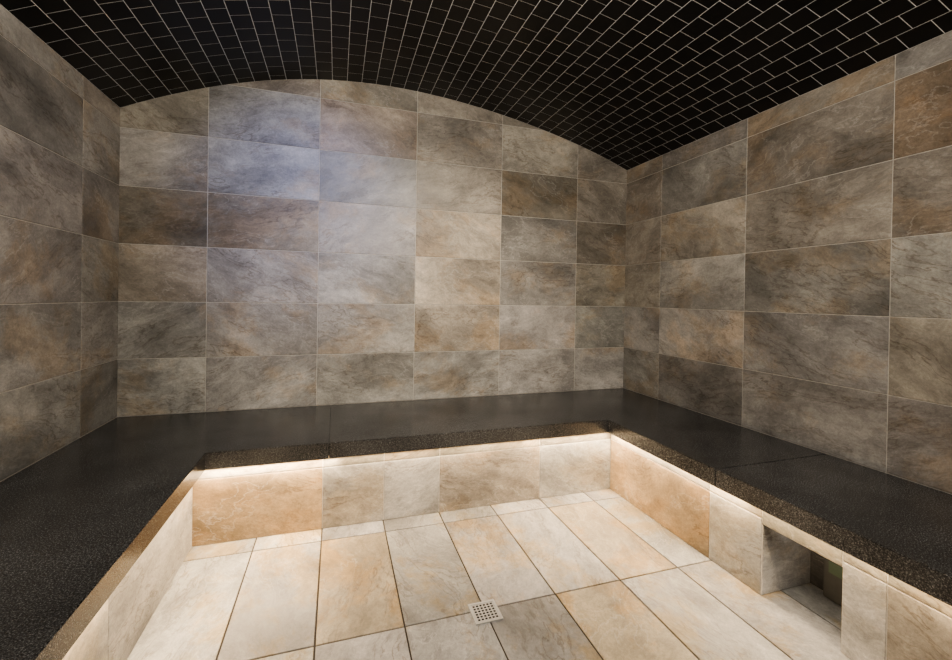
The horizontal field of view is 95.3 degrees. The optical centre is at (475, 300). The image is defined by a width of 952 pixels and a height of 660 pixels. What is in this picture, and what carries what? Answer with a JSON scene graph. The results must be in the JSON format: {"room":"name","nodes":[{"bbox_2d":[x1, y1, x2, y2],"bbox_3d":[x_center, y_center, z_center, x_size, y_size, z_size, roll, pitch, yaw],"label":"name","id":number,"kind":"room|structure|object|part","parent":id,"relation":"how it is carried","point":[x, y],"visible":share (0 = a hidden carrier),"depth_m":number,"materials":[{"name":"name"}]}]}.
{"room":"spa","nodes":[
{"label":"spa","id":0,"kind":"room"},
{"bbox_2d":[0,5,119,481],"bbox_3d":[-1.382,0.013,0.615,0.103,2.020,3.400,1,0,-18],"label":"wall","id":1,"kind":"structure","parent":0,"point":[60,134],"depth_m":1.72,"materials":[{"name":"tile"}]},
{"bbox_2d":[117,79,626,416],"bbox_3d":[-0.393,-0.144,2.767,3.097,2.335,0.103,1,0,-18],"label":"wall","id":2,"kind":"structure","parent":0,"point":[284,243],"depth_m":2.60,"materials":[{"name":"tile"}]},
{"bbox_2d":[0,0,951,169],"bbox_3d":[0.156,-1.139,1.094,3.121,0.365,3.400,1,0,-18],"label":"ceiling","id":3,"kind":"structure","parent":0,"point":[631,83],"depth_m":2.01,"materials":[{"name":"black tile"}]},
{"bbox_2d":[127,489,851,659],"bbox_3d":[0.122,1.091,1.110,3.297,0.103,3.600,1,0,-18],"label":"floor","id":4,"kind":"structure","parent":0,"point":[590,575],"depth_m":1.51,"materials":[{"name":"tile"}]},
{"bbox_2d":[0,388,951,659],"bbox_3d":[0.126,0.842,1.109,3.089,0.397,3.392,1,0,-18],"label":"bench","id":5,"kind":"object","parent":4,"relation":"on","point":[96,531],"visible":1,"depth_m":1.72,"materials":[{"name":"stone"}]},
{"bbox_3d":[-0.842,0.665,0.796,1.051,0.070,3.392,1,0,-18],"label":"seat","id":6,"kind":"part","parent":5,"relation":"part of","materials":[{"name":"stone"}]},
{"bbox_3d":[0.324,0.673,2.219,2.038,0.070,1.396,1,0,-18],"label":"seat","id":7,"kind":"part","parent":5,"relation":"part of","materials":[{"name":"stone"}]},
{"bbox_2d":[823,557,842,606],"bbox_3d":[1.275,0.971,1.474,0.030,0.169,0.180,1,0,-18],"label":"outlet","id":8,"kind":"object","parent":5,"relation":"attached to","point":[833,572],"visible":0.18,"depth_m":1.52,"materials":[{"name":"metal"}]},
{"bbox_3d":[1.522,0.702,0.821,0.611,0.070,1.996,1,0,-18],"label":"seat","id":9,"kind":"part","parent":5,"relation":"part of","materials":[{"name":"stone"}]},
{"bbox_2d":[468,599,503,625],"bbox_3d":[0.030,1.034,1.442,0.094,0.004,0.094,1,0,-18],"label":"floor drain","id":10,"kind":"object","parent":4,"relation":"on","point":[487,611],"visible":1,"depth_m":1.44,"materials":[{"name":"metal"}]},
{"bbox_2d":[623,31,951,494],"bbox_3d":[1.659,0.053,1.591,0.103,2.020,3.400,1,0,-18],"label":"wall","id":11,"kind":"structure","parent":0,"point":[788,265],"depth_m":1.92,"materials":[{"name":"tile"}]}
]}

